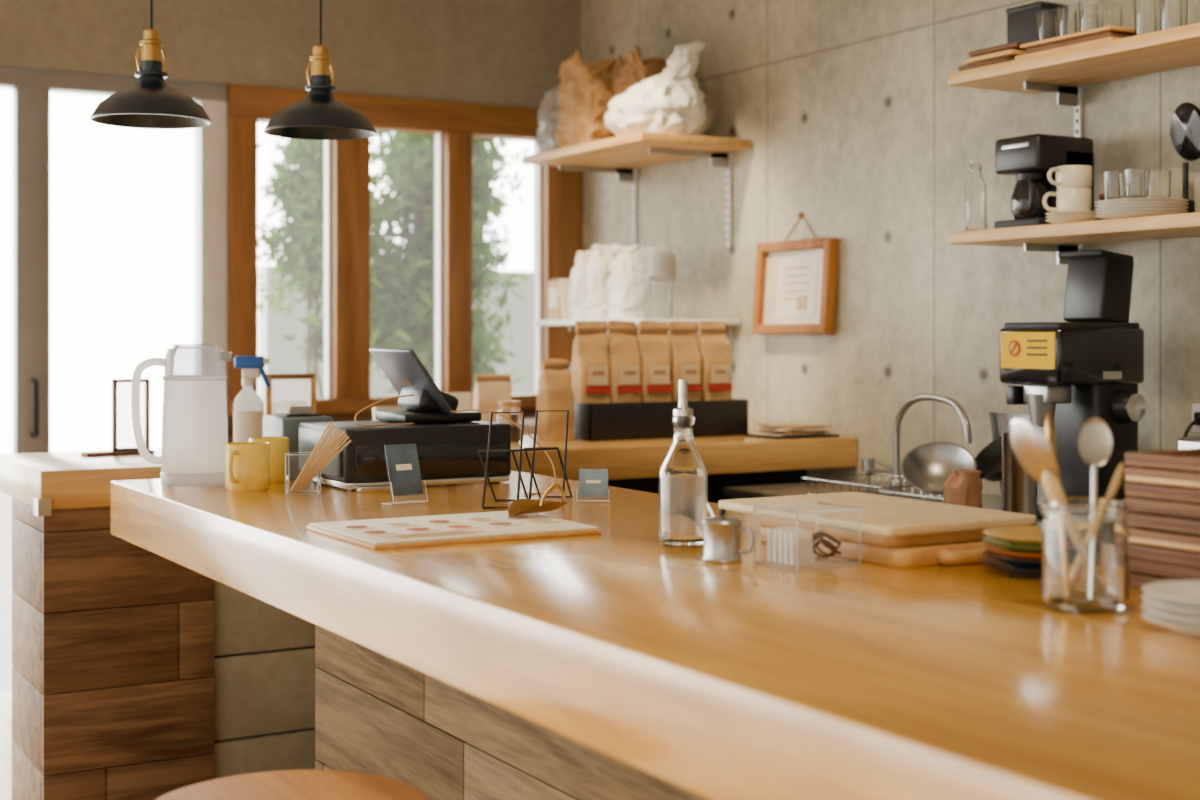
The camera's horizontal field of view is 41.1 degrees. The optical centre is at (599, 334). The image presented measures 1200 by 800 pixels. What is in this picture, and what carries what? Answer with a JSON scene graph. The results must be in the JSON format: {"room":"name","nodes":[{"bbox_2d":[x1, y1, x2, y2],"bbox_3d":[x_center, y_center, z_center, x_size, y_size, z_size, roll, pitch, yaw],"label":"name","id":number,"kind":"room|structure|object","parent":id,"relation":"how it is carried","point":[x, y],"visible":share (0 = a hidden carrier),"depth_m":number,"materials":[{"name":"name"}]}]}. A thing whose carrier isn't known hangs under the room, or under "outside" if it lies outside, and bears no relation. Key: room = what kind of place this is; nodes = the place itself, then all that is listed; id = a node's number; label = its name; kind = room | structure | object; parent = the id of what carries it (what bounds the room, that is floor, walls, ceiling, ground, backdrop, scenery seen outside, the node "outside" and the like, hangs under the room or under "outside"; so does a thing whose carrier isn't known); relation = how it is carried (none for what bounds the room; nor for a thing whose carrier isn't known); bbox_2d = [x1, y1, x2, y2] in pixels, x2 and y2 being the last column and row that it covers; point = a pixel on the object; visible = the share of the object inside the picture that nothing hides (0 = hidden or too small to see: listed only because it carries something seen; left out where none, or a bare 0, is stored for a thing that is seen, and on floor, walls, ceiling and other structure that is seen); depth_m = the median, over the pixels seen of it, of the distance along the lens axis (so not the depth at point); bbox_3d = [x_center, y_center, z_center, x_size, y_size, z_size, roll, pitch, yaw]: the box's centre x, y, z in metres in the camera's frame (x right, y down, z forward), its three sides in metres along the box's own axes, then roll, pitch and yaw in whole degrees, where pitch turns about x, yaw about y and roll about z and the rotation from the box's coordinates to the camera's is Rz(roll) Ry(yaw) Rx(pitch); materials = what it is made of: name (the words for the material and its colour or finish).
{"room":"cafe","nodes":[
{"label":"cafe","id":0,"kind":"room"},
{"bbox_2d":[0,690,12,799],"bbox_3d":[-0.921,1.400,1.303,7.730,0.100,9.580,0,0,-30],"label":"floor","id":1,"kind":"structure","parent":0,"point":[6,740],"depth_m":5.26,"materials":[{"name":"white wood"}]},
{"bbox_2d":[156,770,427,799],"bbox_3d":[-0.432,1.001,2.199,0.400,0.701,0.400,0,0,-30],"label":"bar stool","id":2,"kind":"object","parent":1,"relation":"on","point":[285,784],"visible":1,"depth_m":2.29,"materials":[{"name":"brown wood"}]},
{"bbox_2d":[0,428,856,799],"bbox_3d":[-0.452,0.850,5.075,2.693,1.000,0.688,0,0,-30],"label":"countertop","id":3,"kind":"structure","parent":1,"relation":"on","point":[138,673],"depth_m":4.30,"materials":[{"name":"brown wood"}]},
{"bbox_2d":[81,379,153,456],"bbox_3d":[-1.409,0.239,4.674,0.200,0.221,0.060,0,0,-38],"label":"sign frame","id":4,"kind":"object","parent":3,"relation":"on","point":[123,439],"visible":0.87,"depth_m":4.69,"materials":[{"name":"black metal"}]},
{"bbox_2d":[233,356,270,441],"bbox_3d":[-1.006,0.205,4.596,0.097,0.290,0.081,0,0,34],"label":"spray bottle","id":5,"kind":"object","parent":3,"relation":"on","point":[247,413],"visible":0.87,"depth_m":4.58,"materials":[{"name":"plastic"}]},
{"bbox_2d":[264,373,315,415],"bbox_3d":[-0.973,0.235,4.983,0.158,0.230,0.091,0,0,-25],"label":"photo frame","id":6,"kind":"object","parent":3,"relation":"on","point":[285,391],"visible":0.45,"depth_m":4.96,"materials":[{"name":"brown wood"}]},
{"bbox_2d":[473,373,511,421],"bbox_3d":[-0.362,0.239,5.400,0.130,0.222,0.085,0,0,-15],"label":"coffee bag","id":7,"kind":"object","parent":3,"relation":"on","point":[489,389],"visible":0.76,"depth_m":5.37,"materials":[{"name":"paper"}]},
{"bbox_2d":[497,401,521,443],"bbox_3d":[-0.292,0.281,5.162,0.080,0.137,0.080,0,0,-30],"label":"glass jar","id":8,"kind":"object","parent":3,"relation":"on","point":[504,406],"visible":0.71,"depth_m":5.13,"materials":[{"name":"white"}]},
{"bbox_2d":[535,359,574,441],"bbox_3d":[-0.147,0.215,5.268,0.118,0.270,0.089,0,0,-40],"label":"coffee bag","id":9,"kind":"object","parent":3,"relation":"on","point":[555,392],"depth_m":5.24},
{"bbox_2d":[573,399,747,440],"bbox_3d":[0.179,0.287,5.525,0.640,0.125,0.250,0,0,-30],"label":"coffee bag crate","id":10,"kind":"object","parent":3,"relation":"on","point":[712,418],"visible":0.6,"depth_m":5.38,"materials":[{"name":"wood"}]},
{"bbox_2d":[571,320,610,402],"bbox_3d":[-0.030,0.144,5.388,0.127,0.390,0.100,0,0,-32],"label":"coffee bag","id":11,"kind":"object","parent":10,"relation":"in","point":[591,372],"depth_m":5.36,"materials":[{"name":"paper"}]},
{"bbox_2d":[605,320,641,402],"bbox_3d":[0.076,0.144,5.451,0.125,0.389,0.101,0,0,-31],"label":"coffee bag","id":12,"kind":"object","parent":10,"relation":"in","point":[621,337],"depth_m":5.42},
{"bbox_2d":[637,321,671,401],"bbox_3d":[0.182,0.145,5.514,0.123,0.388,0.102,0,0,-26],"label":"coffee bag","id":13,"kind":"object","parent":10,"relation":"in","point":[655,372],"depth_m":5.48,"materials":[{"name":"brown paper"}]},
{"bbox_2d":[667,320,702,400],"bbox_3d":[0.289,0.144,5.577,0.123,0.390,0.103,0,0,-30],"label":"coffee bag","id":14,"kind":"object","parent":10,"relation":"in","point":[685,360],"depth_m":5.55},
{"bbox_2d":[697,321,731,400],"bbox_3d":[0.396,0.145,5.640,0.125,0.388,0.103,0,0,-29],"label":"coffee bag","id":15,"kind":"object","parent":10,"relation":"in","point":[716,379],"depth_m":5.61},
{"bbox_2d":[744,423,839,438],"bbox_3d":[0.665,0.328,5.507,0.260,0.044,0.213,0,0,-30],"label":"paper tray","id":16,"kind":"object","parent":3,"relation":"on","point":[768,430],"visible":1,"depth_m":5.44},
{"bbox_2d":[111,470,1199,799],"bbox_3d":[0.408,0.850,2.100,0.970,1.000,4.610,0,0,-30],"label":"countertop","id":17,"kind":"structure","parent":1,"relation":"on","point":[617,663],"depth_m":2.00,"materials":[{"name":"brown wood"}]},
{"bbox_2d":[131,344,231,486],"bbox_3d":[-0.966,0.185,3.742,0.209,0.330,0.156,0,0,29],"label":"water pitcher","id":18,"kind":"object","parent":17,"relation":"on","point":[194,415],"visible":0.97,"depth_m":3.67,"materials":[{"name":"plastic"}]},
{"bbox_2d":[225,442,269,490],"bbox_3d":[-0.795,0.297,3.612,0.100,0.105,0.124,0,0,-18],"label":"coffee mug","id":19,"kind":"object","parent":17,"relation":"on","point":[247,464],"visible":1,"depth_m":3.58,"materials":[{"name":"yellow ceramic"}]},
{"bbox_2d":[249,437,288,482],"bbox_3d":[-0.802,0.297,3.812,0.120,0.105,0.094,0,0,-12],"label":"coffee mug","id":20,"kind":"object","parent":17,"relation":"on","point":[279,446],"visible":0.32,"depth_m":3.78,"materials":[{"name":"yellow ceramic"}]},
{"bbox_2d":[263,406,332,478],"bbox_3d":[-0.750,0.263,3.966,0.130,0.175,0.160,0,0,-30],"label":"receipt printer","id":21,"kind":"object","parent":17,"relation":"on","point":[278,424],"visible":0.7,"depth_m":3.89,"materials":[{"name":"plastic"}]},
{"bbox_2d":[285,421,350,494],"bbox_3d":[-0.623,0.270,3.543,0.140,0.160,0.073,0,0,-5],"label":"holder","id":22,"kind":"object","parent":17,"relation":"on","point":[313,467],"visible":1,"depth_m":3.54,"materials":[{"name":"plastic"}]},
{"bbox_2d":[381,444,427,504],"bbox_3d":[-0.405,0.288,3.310,0.084,0.122,0.053,0,0,-38],"label":"card holder","id":23,"kind":"object","parent":17,"relation":"on","point":[402,459],"visible":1,"depth_m":3.31,"materials":[{"name":"plastic"}]},
{"bbox_2d":[299,420,510,491],"bbox_3d":[-0.461,0.280,3.796,0.423,0.140,0.345,0,0,-30],"label":"drawer","id":24,"kind":"object","parent":17,"relation":"on","point":[447,452],"visible":0.77,"depth_m":3.69,"materials":[{"name":"black metal"}]},
{"bbox_2d":[369,349,480,422],"bbox_3d":[-0.418,0.120,3.871,0.203,0.174,0.250,0,0,-30],"label":"tablet stand","id":25,"kind":"object","parent":24,"relation":"on","point":[403,368],"visible":1,"depth_m":3.81,"materials":[{"name":"black plastic"}]},
{"bbox_2d":[306,511,601,549],"bbox_3d":[-0.263,0.344,2.849,0.430,0.013,0.320,0,0,-30],"label":"menu board","id":26,"kind":"object","parent":17,"relation":"on","point":[433,530],"visible":0.95,"depth_m":2.79,"materials":[{"name":"white paper"}]},
{"bbox_2d":[477,410,572,508],"bbox_3d":[-0.149,0.254,3.324,0.275,0.191,0.140,0,0,-38],"label":"menu stand","id":27,"kind":"object","parent":17,"relation":"on","point":[532,477],"visible":0.78,"depth_m":3.30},
{"bbox_2d":[508,484,569,515],"bbox_3d":[-0.111,0.308,2.996,0.090,0.049,0.170,0,0,40],"label":"tray","id":28,"kind":"object","parent":17,"relation":"on","point":[520,506],"visible":1,"depth_m":3.00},
{"bbox_2d":[576,469,610,502],"bbox_3d":[-0.013,0.314,3.336,0.069,0.070,0.053,0,0,5],"label":"card holder","id":29,"kind":"object","parent":17,"relation":"on","point":[593,483],"visible":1,"depth_m":3.33,"materials":[{"name":"plastic"}]},
{"bbox_2d":[659,379,706,546],"bbox_3d":[0.139,0.211,2.667,0.081,0.275,0.081,0,0,-30],"label":"oil bottle","id":30,"kind":"object","parent":17,"relation":"on","point":[683,474],"visible":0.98,"depth_m":2.64,"materials":[{"name":"white"}]},
{"bbox_2d":[702,503,753,562],"bbox_3d":[0.197,0.307,2.483,0.075,0.087,0.062,0,0,-4],"label":"sugar pot","id":31,"kind":"object","parent":17,"relation":"on","point":[722,533],"visible":1,"depth_m":2.46,"materials":[{"name":"silver metal"}]},
{"bbox_2d":[754,502,860,570],"bbox_3d":[0.317,0.307,2.453,0.128,0.087,0.103,0,0,-33],"label":"box","id":32,"kind":"object","parent":17,"relation":"on","point":[793,546],"visible":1,"depth_m":2.43,"materials":[{"name":"plastic"}]},
{"bbox_2d":[760,526,986,566],"bbox_3d":[0.487,0.337,2.618,0.280,0.026,0.416,0,0,-30],"label":"cutting board","id":33,"kind":"object","parent":17,"relation":"on","point":[969,552],"visible":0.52,"depth_m":2.43,"materials":[{"name":"brown wood"}]},
{"bbox_2d":[759,516,987,546],"bbox_3d":[0.468,0.314,2.651,0.270,0.020,0.360,0,0,-30],"label":"cutting board","id":34,"kind":"object","parent":33,"relation":"on","point":[971,535],"visible":0.29,"depth_m":2.50,"materials":[{"name":"brown wood"}]},
{"bbox_2d":[719,492,1035,536],"bbox_3d":[0.453,0.296,2.677,0.310,0.015,0.460,0,0,-30],"label":"cutting board","id":35,"kind":"object","parent":34,"relation":"on","point":[889,516],"visible":0.95,"depth_m":2.60,"materials":[{"name":"brown wood"}]},
{"bbox_2d":[983,557,1040,576],"bbox_3d":[0.653,0.342,2.354,0.176,0.017,0.176,0,0,-30],"label":"dessert plate","id":36,"kind":"object","parent":17,"relation":"on","point":[1018,571],"visible":0.31,"depth_m":2.31,"materials":[{"name":"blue ceramic"}]},
{"bbox_2d":[983,550,1040,568],"bbox_3d":[0.653,0.331,2.354,0.176,0.017,0.176,0,0,-30],"label":"dessert plate","id":37,"kind":"object","parent":36,"relation":"on","point":[1015,563],"visible":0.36,"depth_m":2.31,"materials":[{"name":"blue ceramic"}]},
{"bbox_2d":[983,543,1040,561],"bbox_3d":[0.653,0.321,2.354,0.176,0.017,0.176,0,0,-30],"label":"dessert plate","id":38,"kind":"object","parent":37,"relation":"on","point":[1016,556],"visible":0.3,"depth_m":2.31,"materials":[{"name":"orange ceramic"}]},
{"bbox_2d":[983,536,1040,554],"bbox_3d":[0.653,0.310,2.354,0.176,0.017,0.176,0,0,-30],"label":"dessert plate","id":39,"kind":"object","parent":38,"relation":"on","point":[1013,548],"visible":0.28,"depth_m":2.31,"materials":[{"name":"green ceramic"}]},
{"bbox_2d":[983,526,1040,546],"bbox_3d":[0.653,0.299,2.354,0.176,0.017,0.176,0,0,-30],"label":"dessert plate","id":40,"kind":"object","parent":39,"relation":"on","point":[1030,536],"visible":0.47,"depth_m":2.39,"materials":[{"name":"yellow ceramic"}]},
{"bbox_2d":[1009,412,1128,613],"bbox_3d":[0.607,0.224,2.046,0.136,0.250,0.119,0,0,-30],"label":"jar","id":41,"kind":"object","parent":17,"relation":"on","point":[1085,540],"visible":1,"depth_m":2.02,"materials":[{"name":"clear glass"}]},
{"bbox_2d":[1124,448,1199,587],"bbox_3d":[0.864,0.256,2.154,0.173,0.186,0.271,0,0,-30],"label":"wooden trays","id":42,"kind":"object","parent":17,"relation":"on","point":[1165,486],"visible":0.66,"depth_m":2.18,"materials":[{"name":"brown wood"}]},
{"bbox_2d":[1142,611,1199,636],"bbox_3d":[0.725,0.342,1.886,0.164,0.017,0.164,0,0,-30],"label":"plate","id":43,"kind":"object","parent":17,"relation":"on","point":[1191,631],"visible":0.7,"depth_m":1.86,"materials":[{"name":"ceramic"}]},
{"bbox_2d":[1142,602,1199,627],"bbox_3d":[0.725,0.331,1.886,0.164,0.017,0.164,0,0,-30],"label":"plate","id":44,"kind":"object","parent":43,"relation":"on","point":[1191,622],"visible":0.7,"depth_m":1.86,"materials":[{"name":"ceramic"}]},
{"bbox_2d":[1142,593,1199,618],"bbox_3d":[0.725,0.321,1.886,0.164,0.017,0.164,0,0,-30],"label":"plate","id":45,"kind":"object","parent":44,"relation":"on","point":[1187,612],"visible":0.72,"depth_m":1.86,"materials":[{"name":"ceramic"}]},
{"bbox_2d":[1142,580,1199,608],"bbox_3d":[0.725,0.310,1.886,0.164,0.017,0.164,0,0,-30],"label":"plate","id":46,"kind":"object","parent":45,"relation":"on","point":[1183,593],"visible":0.98,"depth_m":1.92,"materials":[{"name":"ceramic"}]},
{"bbox_2d":[724,479,1136,542],"bbox_3d":[1.618,0.920,3.639,0.575,0.860,3.840,0,0,-30],"label":"countertop","id":47,"kind":"structure","parent":1,"relation":"on","point":[993,502],"depth_m":5.05,"materials":[{"name":"metal"}]},
{"bbox_2d":[802,473,943,501],"bbox_3d":[0.822,0.455,4.725,0.285,0.055,0.365,0,0,-30],"label":"dish rack","id":48,"kind":"object","parent":47,"relation":"on","point":[879,492],"visible":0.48,"depth_m":4.76,"materials":[{"name":"silver metal"}]},
{"bbox_2d":[861,393,971,489],"bbox_3d":[0.983,0.335,4.966,0.080,0.311,0.554,0,0,-29],"label":"kitchen faucet","id":49,"kind":"object","parent":47,"relation":"on","point":[867,464],"visible":0.98,"depth_m":5.05,"materials":[{"name":"metal"}]},
{"bbox_2d":[901,442,976,493],"bbox_3d":[0.950,0.374,4.487,0.207,0.139,0.164,0,0,18],"label":"steel bowl","id":50,"kind":"object","parent":47,"relation":"on","point":[927,467],"visible":0.78,"depth_m":4.54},
{"bbox_2d":[943,470,980,507],"bbox_3d":[0.976,0.427,4.303,0.088,0.126,0.100,0,0,-30],"label":"paper bag","id":51,"kind":"object","parent":47,"relation":"on","point":[962,488],"visible":0.77,"depth_m":4.27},
{"bbox_2d":[975,436,1001,481],"bbox_3d":[1.112,0.360,4.459,0.191,0.191,0.261,0,0,32],"label":"frying pan","id":52,"kind":"object","parent":47,"relation":"on","point":[989,459],"visible":0.36,"depth_m":4.56,"materials":[{"name":"black metal"}]},
{"bbox_2d":[988,410,1047,503],"bbox_3d":[1.260,0.357,4.635,0.075,0.268,0.306,0,0,-30],"label":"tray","id":53,"kind":"object","parent":47,"relation":"on","point":[999,420],"visible":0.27,"depth_m":4.71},
{"bbox_2d":[1002,431,1036,525],"bbox_3d":[1.071,0.368,4.083,0.092,0.244,0.092,0,0,-30],"label":"bin","id":54,"kind":"object","parent":47,"relation":"on","point":[1019,489],"visible":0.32,"depth_m":4.05,"materials":[{"name":"silver metal"}]},
{"bbox_2d":[1000,249,1146,518],"bbox_3d":[1.270,0.133,4.251,0.347,0.715,0.252,0,0,-30],"label":"coffee grinder","id":55,"kind":"object","parent":47,"relation":"on","point":[1081,368],"visible":0.92,"depth_m":4.21,"materials":[{"name":"black plastic"}]},
{"bbox_2d":[0,0,580,110],"bbox_3d":[-3.381,-1.320,5.298,7.530,0.660,0.200,0,0,-30],"label":"wall","id":56,"kind":"structure","parent":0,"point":[510,53],"depth_m":6.53,"materials":[{"name":"concrete"}]},
{"bbox_2d":[0,67,226,516],"bbox_3d":[-4.025,0.182,4.830,5.905,2.336,0.155,0,0,-30],"label":"door","id":57,"kind":"structure","parent":56,"relation":"attached to","point":[31,88],"depth_m":5.96,"materials":[{"name":"grey metal"}]},
{"bbox_2d":[227,408,535,442],"bbox_3d":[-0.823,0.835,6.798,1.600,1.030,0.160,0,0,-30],"label":"sill","id":58,"kind":"structure","parent":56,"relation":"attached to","point":[529,412],"depth_m":6.58,"materials":[{"name":"brown wood"}]},
{"bbox_2d":[227,84,582,415],"bbox_3d":[-0.791,-0.335,6.742,1.598,1.306,0.170,0,0,-30],"label":"window","id":59,"kind":"structure","parent":56,"relation":"in","point":[558,194],"depth_m":6.61,"materials":[{"name":"brown wood"}]},
{"bbox_2d":[647,247,676,318],"bbox_3d":[0.230,-0.193,5.938,0.109,0.264,0.112,0,0,-30],"label":"stack","id":60,"kind":"object","parent":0,"point":[661,268],"depth_m":5.92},
{"bbox_2d":[581,0,1199,495],"bbox_3d":[2.326,-0.150,3.208,0.200,3.000,9.580,0,0,-30],"label":"wall","id":61,"kind":"structure","parent":0,"point":[853,120],"depth_m":5.39,"materials":[{"name":"concrete"}]},
{"bbox_2d":[532,319,738,373],"bbox_3d":[0.130,0.045,6.308,0.449,0.210,0.850,0,0,-30],"label":"wall shelf","id":62,"kind":"object","parent":61,"relation":"attached to","point":[572,324],"visible":0.33,"depth_m":6.11,"materials":[{"name":"wood"}]},
{"bbox_2d":[569,249,591,319],"bbox_3d":[-0.051,-0.202,6.370,0.128,0.280,0.130,0,0,-30],"label":"paper bag","id":63,"kind":"object","parent":62,"relation":"on","point":[582,258],"visible":0.51,"depth_m":6.33,"materials":[{"name":"paper"}]},
{"bbox_2d":[584,243,616,318],"bbox_3d":[0.017,-0.210,6.252,0.139,0.297,0.140,0,0,-30],"label":"paper bag","id":64,"kind":"object","parent":62,"relation":"on","point":[598,272],"visible":0.58,"depth_m":6.21,"materials":[{"name":"paper"}]},
{"bbox_2d":[605,244,649,318],"bbox_3d":[0.108,-0.205,6.139,0.141,0.286,0.148,0,0,-30],"label":"paper bag","id":65,"kind":"object","parent":62,"relation":"on","point":[621,297],"visible":0.88,"depth_m":6.10,"materials":[{"name":"paper"}]},
{"bbox_2d":[633,247,670,318],"bbox_3d":[0.195,-0.198,6.046,0.149,0.271,0.115,0,0,-30],"label":"clear packaging","id":66,"kind":"object","parent":62,"relation":"on","point":[666,313],"visible":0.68,"depth_m":6.06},
{"bbox_2d":[522,131,751,245],"bbox_3d":[0.129,-0.535,6.261,0.499,0.390,0.930,0,0,-30],"label":"wall shelf","id":67,"kind":"object","parent":61,"relation":"attached to","point":[620,155],"visible":0.94,"depth_m":6.12,"materials":[{"name":"brown wood"}]},
{"bbox_2d":[555,48,620,147],"bbox_3d":[-0.018,-0.923,6.340,0.303,0.384,0.295,0,0,-30],"label":"sack","id":68,"kind":"object","parent":67,"relation":"on","point":[586,92],"visible":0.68,"depth_m":6.23,"materials":[{"name":"paper"}]},
{"bbox_2d":[611,52,667,136],"bbox_3d":[0.180,-0.911,6.214,0.259,0.361,0.211,0,0,-30],"label":"sack","id":69,"kind":"object","parent":67,"relation":"on","point":[627,74],"visible":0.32,"depth_m":6.13,"materials":[{"name":"paper"}]},
{"bbox_2d":[603,43,706,136],"bbox_3d":[0.214,-0.908,5.977,0.354,0.354,0.376,0,0,-30],"label":"sack","id":70,"kind":"object","parent":67,"relation":"on","point":[671,102],"visible":0.95,"depth_m":5.85,"materials":[{"name":"plastic"}]},
{"bbox_2d":[752,212,839,334],"bbox_3d":[0.699,-0.221,5.726,0.076,0.439,0.430,0,0,-30],"label":"picture frame","id":71,"kind":"object","parent":61,"relation":"attached to","point":[795,285],"visible":1,"depth_m":5.71,"materials":[{"name":"brown wood"}]},
{"bbox_2d":[948,22,1199,136],"bbox_3d":[1.717,-0.625,3.703,0.349,0.250,2.250,0,0,-30],"label":"wall shelf","id":72,"kind":"object","parent":61,"relation":"attached to","point":[1061,72],"visible":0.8,"depth_m":4.29,"materials":[{"name":"brown wood"}]},
{"bbox_2d":[959,42,1024,70],"bbox_3d":[1.166,-0.781,4.534,0.210,0.059,0.210,0,0,-30],"label":"wooden serving tray","id":73,"kind":"object","parent":72,"relation":"on","point":[1005,52],"visible":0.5,"depth_m":4.47,"materials":[{"name":"brown wood"}]},
{"bbox_2d":[1006,1,1065,43],"bbox_3d":[1.245,-0.873,4.557,0.114,0.122,0.134,0,0,-30],"label":"tin","id":74,"kind":"object","parent":73,"relation":"on","point":[1021,20],"visible":0.59,"depth_m":4.52,"materials":[{"name":"plastic"}]},
{"bbox_2d":[1015,25,1134,59],"bbox_3d":[1.343,-0.773,4.312,0.280,0.045,0.340,0,0,-30],"label":"wooden serving tray","id":75,"kind":"object","parent":72,"relation":"on","point":[1107,33],"visible":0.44,"depth_m":4.21,"materials":[{"name":"brown wood"}]},
{"bbox_2d":[1057,5,1079,35],"bbox_3d":[1.264,-0.840,4.307,0.066,0.086,0.066,0,0,-30],"label":"drinking glass","id":76,"kind":"object","parent":75,"relation":"on","point":[1067,15],"visible":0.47,"depth_m":4.28,"materials":[{"name":"white"}]},
{"bbox_2d":[1078,0,1103,31],"bbox_3d":[1.302,-0.840,4.242,0.066,0.086,0.066,0,0,-30],"label":"drinking glass","id":77,"kind":"object","parent":75,"relation":"on","point":[1091,12],"visible":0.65,"depth_m":4.22,"materials":[{"name":"white"}]},
{"bbox_2d":[1134,0,1159,34],"bbox_3d":[1.402,-0.822,4.092,0.072,0.141,0.072,0,0,-30],"label":"drinking glass","id":78,"kind":"object","parent":72,"relation":"on","point":[1146,12],"visible":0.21,"depth_m":4.06,"materials":[{"name":"white"}]},
{"bbox_2d":[1159,0,1187,29],"bbox_3d":[1.442,-0.822,4.023,0.072,0.141,0.072,0,0,-30],"label":"drinking glass","id":79,"kind":"object","parent":72,"relation":"on","point":[1173,13],"visible":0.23,"depth_m":4.00,"materials":[{"name":"white"}]},
{"bbox_2d":[948,212,1199,263],"bbox_3d":[1.717,-0.182,3.703,0.349,0.225,2.250,0,0,-30],"label":"wall shelf","id":80,"kind":"object","parent":61,"relation":"attached to","point":[1058,237],"visible":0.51,"depth_m":4.24,"materials":[{"name":"brown wood"}]},
{"bbox_2d":[965,161,986,230],"bbox_3d":[1.074,-0.395,4.572,0.060,0.200,0.060,0,0,-30],"label":"glass bottle","id":81,"kind":"object","parent":80,"relation":"on","point":[975,188],"visible":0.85,"depth_m":4.55,"materials":[{"name":"white"}]},
{"bbox_2d":[994,134,1093,227],"bbox_3d":[1.240,-0.422,4.478,0.229,0.255,0.170,0,0,-30],"label":"coffee maker","id":82,"kind":"object","parent":80,"relation":"on","point":[1029,158],"visible":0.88,"depth_m":4.41,"materials":[{"name":"black plastic"}]},
{"bbox_2d":[1045,218,1102,223],"bbox_3d":[1.272,-0.302,4.294,0.150,0.015,0.150,0,0,-30],"label":"saucer","id":83,"kind":"object","parent":80,"relation":"on","point":[1055,220],"visible":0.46,"depth_m":4.24,"materials":[{"name":"beige ceramic"}]},
{"bbox_2d":[1045,214,1096,218],"bbox_3d":[1.272,-0.311,4.294,0.150,0.015,0.150,0,0,-30],"label":"saucer","id":84,"kind":"object","parent":83,"relation":"on","point":[1064,215],"visible":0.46,"depth_m":4.24,"materials":[{"name":"beige ceramic"}]},
{"bbox_2d":[1045,211,1098,215],"bbox_3d":[1.272,-0.321,4.294,0.150,0.015,0.150,0,0,-30],"label":"saucer","id":85,"kind":"object","parent":84,"relation":"on","point":[1057,212],"visible":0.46,"depth_m":4.24,"materials":[{"name":"beige ceramic"}]},
{"bbox_2d":[1042,188,1090,211],"bbox_3d":[1.260,-0.356,4.289,0.116,0.070,0.090,0,0,-21],"label":"cup","id":86,"kind":"object","parent":85,"relation":"on","point":[1068,199],"visible":0.83,"depth_m":4.26,"materials":[{"name":"ceramic"}]},
{"bbox_2d":[1047,165,1091,188],"bbox_3d":[1.259,-0.421,4.296,0.120,0.060,0.094,0,0,11],"label":"cup","id":87,"kind":"object","parent":86,"relation":"on","point":[1068,176],"visible":0.97,"depth_m":4.26,"materials":[{"name":"ceramic"}]},
{"bbox_2d":[1095,212,1180,218],"bbox_3d":[1.399,-0.302,4.137,0.230,0.015,0.230,0,0,-30],"label":"plate","id":88,"kind":"object","parent":80,"relation":"on","point":[1127,214],"visible":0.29,"depth_m":4.05,"materials":[{"name":"white ceramic"}]},
{"bbox_2d":[1095,208,1187,214],"bbox_3d":[1.399,-0.311,4.137,0.230,0.015,0.230,0,0,-30],"label":"plate","id":89,"kind":"object","parent":88,"relation":"on","point":[1137,209],"visible":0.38,"depth_m":4.05,"materials":[{"name":"white ceramic"}]},
{"bbox_2d":[1095,205,1187,210],"bbox_3d":[1.399,-0.321,4.137,0.230,0.015,0.230,0,0,-30],"label":"plate","id":90,"kind":"object","parent":89,"relation":"on","point":[1124,206],"visible":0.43,"depth_m":4.05,"materials":[{"name":"white ceramic"}]},
{"bbox_2d":[1095,201,1187,207],"bbox_3d":[1.399,-0.330,4.137,0.230,0.015,0.230,0,0,-30],"label":"plate","id":91,"kind":"object","parent":90,"relation":"on","point":[1133,202],"visible":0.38,"depth_m":4.05,"materials":[{"name":"white ceramic"}]},
{"bbox_2d":[1095,197,1187,203],"bbox_3d":[1.399,-0.339,4.137,0.230,0.015,0.230,0,0,-30],"label":"plate","id":92,"kind":"object","parent":91,"relation":"on","point":[1150,198],"visible":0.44,"depth_m":4.05,"materials":[{"name":"white ceramic"}]},
{"bbox_2d":[1124,168,1149,197],"bbox_3d":[1.371,-0.385,4.085,0.064,0.076,0.064,0,0,-30],"label":"drinking glass","id":93,"kind":"object","parent":92,"relation":"on","point":[1136,180],"visible":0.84,"depth_m":4.06,"materials":[{"name":"white"}]},
{"bbox_2d":[1170,102,1199,212],"bbox_3d":[1.550,-0.454,4.226,0.041,0.319,0.117,0,0,-30],"label":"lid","id":94,"kind":"object","parent":80,"relation":"on","point":[1185,121],"visible":0.77,"depth_m":4.22,"materials":[{"name":"metal"}]},
{"bbox_3d":[-0.921,-1.725,1.303,7.730,0.150,9.580,0,0,-30],"label":"ceiling","id":95,"kind":"structure","parent":0,"visible":0},
{"bbox_2d":[89,0,211,128],"bbox_3d":[-1.125,-1.093,4.012,0.296,1.115,0.296,0,0,-30],"label":"pendant lamp","id":96,"kind":"object","parent":95,"relation":"hanging from","point":[150,103],"visible":1,"depth_m":3.98,"materials":[{"name":"black metal"}]},
{"bbox_2d":[263,0,376,139],"bbox_3d":[-0.735,-1.090,4.207,0.296,1.120,0.296,0,0,-30],"label":"pendant lamp","id":97,"kind":"object","parent":95,"relation":"hanging from","point":[319,116],"visible":1,"depth_m":4.18,"materials":[{"name":"black metal"}]},
{"label":"outside","id":98,"kind":"structure","parent":0,"visible":0},
{"bbox_2d":[0,491,11,690],"bbox_3d":[-5.662,1.450,9.652,24.000,0.100,9.620,0,0,-30],"label":"ground","id":99,"kind":"structure","parent":98,"point":[5,499],"depth_m":8.70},
{"bbox_2d":[258,135,404,397],"bbox_3d":[-1.440,0.079,7.662,0.968,2.645,0.916,0,0,-30],"label":"tree","id":100,"kind":"object","parent":99,"relation":"on","point":[299,190],"visible":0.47,"depth_m":7.58,"materials":[{"name":"green plant"}]},
{"bbox_2d":[258,265,533,398],"bbox_3d":[-0.013,0.500,10.398,4.500,1.800,0.150,0,0,-30],"label":"wall","id":101,"kind":"structure","parent":99,"relation":"on","point":[283,359],"depth_m":9.52,"materials":[{"name":"paint"}]},
{"bbox_2d":[370,131,529,396],"bbox_3d":[-0.857,0.033,7.992,1.007,2.737,1.087,0,0,0],"label":"tree","id":102,"kind":"object","parent":99,"relation":"on","point":[402,308],"visible":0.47,"depth_m":7.83,"materials":[{"name":"green plant"}]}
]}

